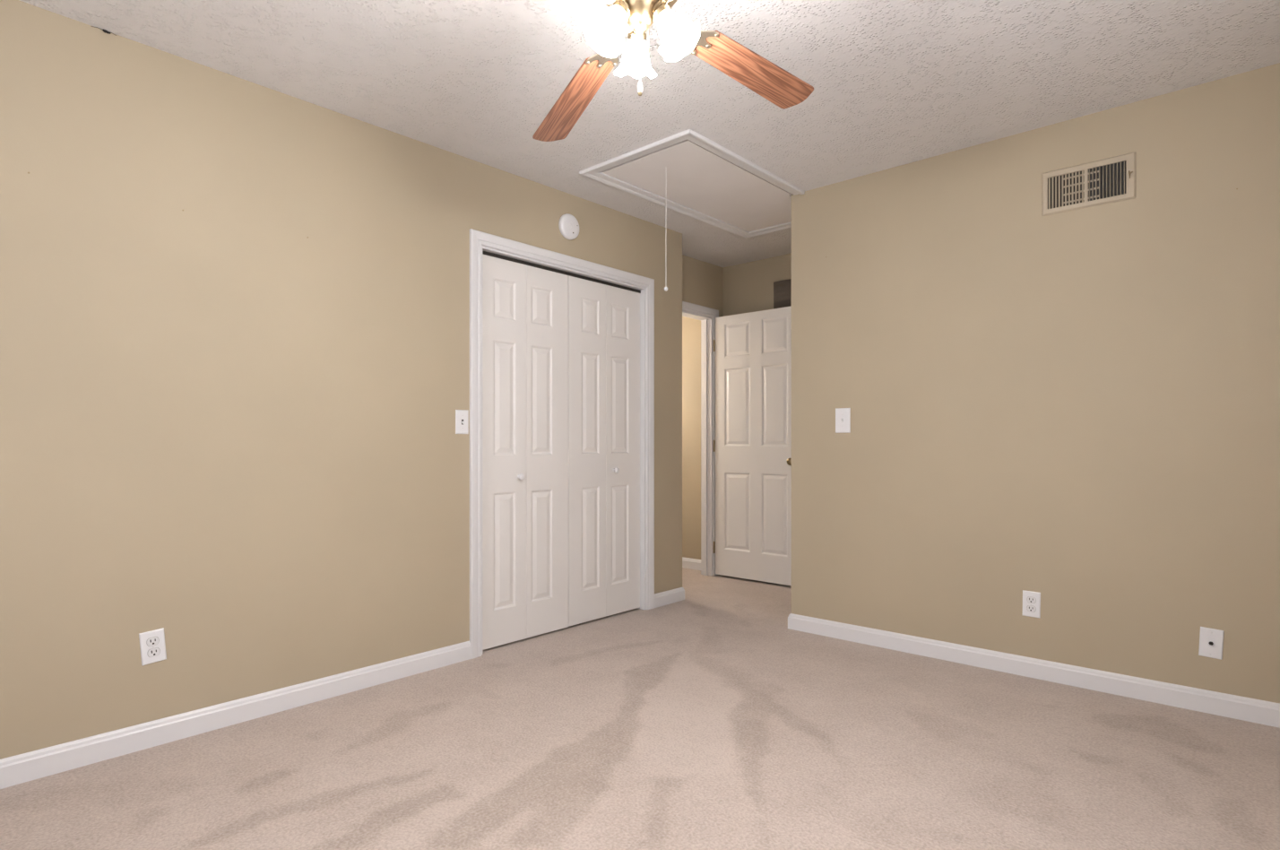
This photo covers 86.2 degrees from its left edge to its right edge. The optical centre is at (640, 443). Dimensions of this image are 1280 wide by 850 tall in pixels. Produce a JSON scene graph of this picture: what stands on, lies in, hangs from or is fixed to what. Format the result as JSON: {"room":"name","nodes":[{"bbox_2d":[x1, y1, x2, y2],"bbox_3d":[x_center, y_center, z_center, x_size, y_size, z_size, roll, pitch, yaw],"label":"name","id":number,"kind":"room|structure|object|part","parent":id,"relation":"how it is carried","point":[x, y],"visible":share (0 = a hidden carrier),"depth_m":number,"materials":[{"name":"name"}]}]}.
{"room":"empty bedroom","nodes":[
{"label":"empty bedroom","id":0,"kind":"room"},
{"bbox_2d":[0,0,682,759],"bbox_3d":[-1.499,-0.182,3.121,0.720,2.453,4.550,0,0,42],"label":"wall","id":1,"kind":"structure","parent":0,"point":[226,428],"depth_m":2.53,"materials":[{"name":"paint"}]},
{"bbox_2d":[138,627,166,665],"bbox_3d":[-1.684,0.702,2.366,0.008,0.117,0.081,0,0,42],"label":"power outlet","id":2,"kind":"object","parent":1,"relation":"attached to","point":[152,645],"visible":1,"depth_m":2.36,"materials":[{"name":"white plastic"}]},
{"bbox_2d":[146,636,159,646],"bbox_3d":[-1.684,0.683,2.364,0.001,0.030,0.037,0,0,42],"label":"receptacle","id":3,"kind":"object","parent":2,"relation":"attached to","point":[151,641],"depth_m":2.36,"materials":[{"name":"white plastic"}]},
{"bbox_2d":[147,647,160,657],"bbox_3d":[-1.681,0.721,2.365,0.003,0.030,0.037,0,0,42],"label":"receptacle","id":4,"kind":"object","parent":2,"relation":"attached to","point":[152,652],"depth_m":2.37,"materials":[{"name":"white plastic"}]},
{"bbox_2d":[0,640,471,788],"bbox_3d":[-1.781,1.002,2.252,0.014,0.086,2.876,0,0,42],"label":"baseboard","id":5,"kind":"structure","parent":1,"relation":"attached to","point":[27,766],"depth_m":2.48,"materials":[{"name":"white paint"}]},
{"bbox_2d":[455,409,468,433],"bbox_3d":[-0.853,-0.105,3.293,0.018,0.116,0.072,0,0,42],"label":"light switch","id":6,"kind":"object","parent":1,"relation":"attached to","point":[462,416],"visible":1,"depth_m":3.29,"materials":[{"name":"white plastic"}]},
{"bbox_2d":[482,254,568,649],"bbox_3d":[-0.605,0.036,3.635,0.068,1.993,0.598,0,0,42],"label":"door","id":7,"kind":"structure","parent":1,"relation":"in","point":[525,307],"depth_m":3.61,"materials":[{"name":"white paint"}]},
{"bbox_3d":[-0.626,0.172,3.585,0.034,0.035,0.035,0,0,42],"label":"knob","id":8,"kind":"part","parent":7,"relation":"part of","materials":[{"name":"white plastic"}]},
{"bbox_2d":[469,228,654,658],"bbox_3d":[-0.410,0.000,3.873,0.128,2.088,1.368,0,0,42],"label":"door frame","id":9,"kind":"structure","parent":1,"relation":"attached to","point":[481,243],"depth_m":3.60,"materials":[{"name":"white paint"}]},
{"bbox_2d":[558,213,579,240],"bbox_3d":[-0.389,-1.207,3.800,0.035,0.140,0.140,0,0,42],"label":"smoke detector","id":10,"kind":"object","parent":1,"relation":"attached to","point":[568,225],"visible":1,"depth_m":3.78,"materials":[{"name":"white plastic"}]},
{"bbox_2d":[568,275,639,626],"bbox_3d":[-0.201,0.035,4.088,0.068,1.991,0.609,0,0,42],"label":"door","id":11,"kind":"structure","parent":1,"relation":"in","point":[604,320],"depth_m":4.07,"materials":[{"name":"white paint"}]},
{"bbox_3d":[-0.145,0.159,4.125,0.034,0.035,0.035,0,0,42],"label":"knob","id":12,"kind":"part","parent":11,"relation":"part of","materials":[{"name":"white plastic"}]},
{"bbox_2d":[654,587,684,607],"bbox_3d":[0.067,1.002,4.577,0.343,0.086,0.321,0,0,42],"label":"baseboard","id":13,"kind":"structure","parent":1,"relation":"attached to","point":[678,594],"depth_m":4.46,"materials":[{"name":"white paint"}]},
{"bbox_2d":[0,567,1279,849],"bbox_3d":[-0.246,1.095,2.642,5.120,0.100,5.500,0,0,42],"label":"floor","id":14,"kind":"structure","parent":0,"point":[701,721],"depth_m":2.25,"materials":[{"name":"carpet"}]},
{"bbox_2d":[19,0,1279,267],"bbox_3d":[-0.208,-1.437,2.609,5.220,0.168,5.700,0,0,42],"label":"ceiling","id":15,"kind":"structure","parent":0,"point":[895,82],"depth_m":2.52,"materials":[{"name":"white paint"}]},
{"bbox_2d":[91,25,116,35],"bbox_3d":[-1.774,-1.367,2.264,0.010,0.010,0.068,0,0,42],"label":"clump","id":16,"kind":"object","parent":15,"relation":"attached to","point":[104,30],"visible":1,"depth_m":2.27,"materials":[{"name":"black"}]},
{"bbox_2d":[532,0,813,141],"bbox_3d":[0.043,-1.117,1.709,1.379,0.525,1.349,0,0,42],"label":"ceiling fan","id":17,"kind":"object","parent":15,"relation":"hanging from","point":[605,31],"visible":1,"depth_m":1.87,"materials":[{"name":"brown wood"}]},
{"bbox_3d":[-0.211,-1.049,2.113,0.120,0.006,0.493,-12,2,-26],"label":"blade","id":18,"kind":"part","parent":17,"relation":"part of","materials":[{"name":"brown wood"}]},
{"bbox_3d":[-0.086,-0.995,1.622,0.104,0.121,0.107,0,0,12],"label":"lamp shade","id":19,"kind":"part","parent":17,"relation":"part of","materials":[{"name":"white glass"}]},
{"bbox_3d":[-0.063,-1.015,1.639,0.041,0.062,0.052,0,0,42],"label":"light bulb","id":20,"kind":"part","parent":17,"relation":"part of","materials":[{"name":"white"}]},
{"bbox_3d":[-0.041,-1.065,1.654,0.048,0.035,0.011,0,0,-37],"label":"light arm","id":21,"kind":"part","parent":17,"relation":"part of","materials":[{"name":"gold metal"}]},
{"bbox_3d":[-0.011,-0.995,1.789,0.107,0.121,0.104,0,0,42],"label":"lamp shade","id":22,"kind":"part","parent":17,"relation":"part of","materials":[{"name":"white glass"}]},
{"bbox_3d":[0.000,-0.950,1.679,0.002,0.130,0.002,0,0,42],"label":"pull chain","id":23,"kind":"part","parent":17,"relation":"part of","materials":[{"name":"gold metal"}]},
{"bbox_3d":[0.020,-0.974,1.682,0.006,0.099,0.006,0,0,42],"label":"pull chain","id":24,"kind":"part","parent":17,"relation":"part of","materials":[{"name":"white metal"}]},
{"bbox_3d":[0.046,-1.065,1.665,0.048,0.035,0.011,0,0,23],"label":"light arm","id":25,"kind":"part","parent":17,"relation":"part of","materials":[{"name":"gold metal"}]},
{"bbox_3d":[0.072,-1.015,1.655,0.051,0.062,0.040,0,0,42],"label":"light bulb","id":26,"kind":"part","parent":17,"relation":"part of","materials":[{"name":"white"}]},
{"bbox_3d":[0.096,-0.995,1.641,0.107,0.121,0.104,0,0,-18],"label":"lamp shade","id":27,"kind":"part","parent":17,"relation":"part of","materials":[{"name":"white glass"}]},
{"bbox_3d":[0.343,-1.093,2.017,0.493,0.006,0.120,-1,-10,-44],"label":"blade","id":28,"kind":"part","parent":17,"relation":"part of","materials":[{"name":"brown wood"}]},
{"bbox_2d":[579,129,804,238],"bbox_3d":[0.471,-1.457,3.842,0.711,0.160,1.551,0,0,42],"label":"attic hatch","id":29,"kind":"object","parent":15,"relation":"attached to","point":[687,168],"visible":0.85,"depth_m":3.68,"materials":[{"name":"white paint"}]},
{"bbox_2d":[682,254,722,317],"bbox_3d":[0.314,-0.187,5.189,0.100,2.465,0.950,0,0,42],"label":"wall","id":30,"kind":"structure","parent":0,"point":[702,281],"depth_m":5.30,"materials":[{"name":"paint"}]},
{"bbox_2d":[682,301,718,576],"bbox_3d":[0.298,-0.010,5.157,0.118,2.108,0.868,0,0,42],"label":"door frame","id":31,"kind":"structure","parent":30,"relation":"attached to","point":[704,314],"depth_m":5.41,"materials":[{"name":"white paint"}]},
{"bbox_2d":[682,253,791,559],"bbox_3d":[0.707,-0.188,5.549,2.677,2.466,0.110,0,0,42],"label":"wall","id":32,"kind":"structure","parent":0,"point":[747,287],"depth_m":5.68,"materials":[{"name":"paint"}]},
{"bbox_2d":[713,306,791,585],"bbox_3d":[0.881,0.016,5.162,0.768,2.022,0.169,0,0,42],"label":"door","id":33,"kind":"structure","parent":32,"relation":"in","point":[752,444],"depth_m":5.16,"materials":[{"name":"white paint"}]},
{"bbox_3d":[1.087,0.127,4.910,0.062,0.062,0.067,0,0,42],"label":"knob","id":34,"kind":"part","parent":33,"relation":"part of","materials":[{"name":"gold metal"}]},
{"bbox_2d":[773,278,791,308],"bbox_3d":[1.123,-1.094,5.090,0.284,0.262,0.022,0,0,42],"label":"door chime","id":35,"kind":"object","parent":32,"relation":"attached to","point":[782,289],"visible":0.41,"depth_m":5.12,"materials":[{"name":"brown"}]},
{"bbox_2d":[791,62,1279,703],"bbox_3d":[2.175,-0.187,3.431,2.553,2.465,1.102,0,0,42],"label":"wall","id":36,"kind":"structure","parent":0,"point":[1079,409],"depth_m":3.00,"materials":[{"name":"paint"}]},
{"bbox_2d":[835,407,850,432],"bbox_3d":[1.081,-0.125,3.656,0.084,0.132,0.018,0,0,42],"label":"light switch","id":37,"kind":"object","parent":36,"relation":"attached to","point":[843,415],"visible":1,"depth_m":3.66,"materials":[{"name":"white plastic"}]},
{"bbox_2d":[1022,589,1040,618],"bbox_3d":[1.753,0.719,3.064,0.071,0.114,0.008,1,1,42],"label":"power outlet","id":38,"kind":"object","parent":36,"relation":"attached to","point":[1031,600],"visible":1,"depth_m":3.06,"materials":[{"name":"white plastic"}]},
{"bbox_2d":[1026,605,1036,612],"bbox_3d":[1.752,0.738,3.063,0.037,0.029,0.001,0,0,42],"label":"receptacle","id":39,"kind":"object","parent":38,"relation":"attached to","point":[1029,608],"depth_m":3.06,"materials":[{"name":"white plastic"}]},
{"bbox_2d":[1026,596,1036,603],"bbox_3d":[1.752,0.699,3.062,0.037,0.029,0.001,0,0,42],"label":"receptacle","id":40,"kind":"object","parent":38,"relation":"attached to","point":[1029,599],"depth_m":3.06,"materials":[{"name":"white plastic"}]},
{"bbox_2d":[787,613,1279,727],"bbox_3d":[2.165,1.002,3.431,2.567,0.086,1.116,0,0,42],"label":"baseboard","id":41,"kind":"structure","parent":36,"relation":"attached to","point":[1267,713],"depth_m":2.98,"materials":[{"name":"white paint"}]},
{"bbox_2d":[1041,151,1135,216],"bbox_3d":[1.907,-1.106,2.919,0.340,0.190,0.020,0,0,42],"label":"air vent","id":42,"kind":"object","parent":36,"relation":"in","point":[1115,182],"visible":1,"depth_m":2.92,"materials":[{"name":"beige metal"}]},
{"bbox_2d":[1198,626,1224,659],"bbox_3d":[2.212,0.773,2.650,0.076,0.116,0.017,0,0,42],"label":"plate","id":43,"kind":"object","parent":36,"relation":"attached to","point":[1211,640],"visible":1,"depth_m":2.65,"materials":[{"name":"white plastic"}]},
{"bbox_3d":[-1.667,-0.187,3.907,1.315,2.465,5.500,0,0,42],"label":"wall","id":44,"kind":"structure","parent":0,"visible":0},
{"bbox_2d":[682,556,700,570],"bbox_3d":[0.164,1.002,5.949,1.135,0.086,0.014,0,0,42],"label":"baseboard","id":45,"kind":"structure","parent":44,"relation":"attached to","point":[687,562],"depth_m":5.70,"materials":[{"name":"white paint"}]}
]}

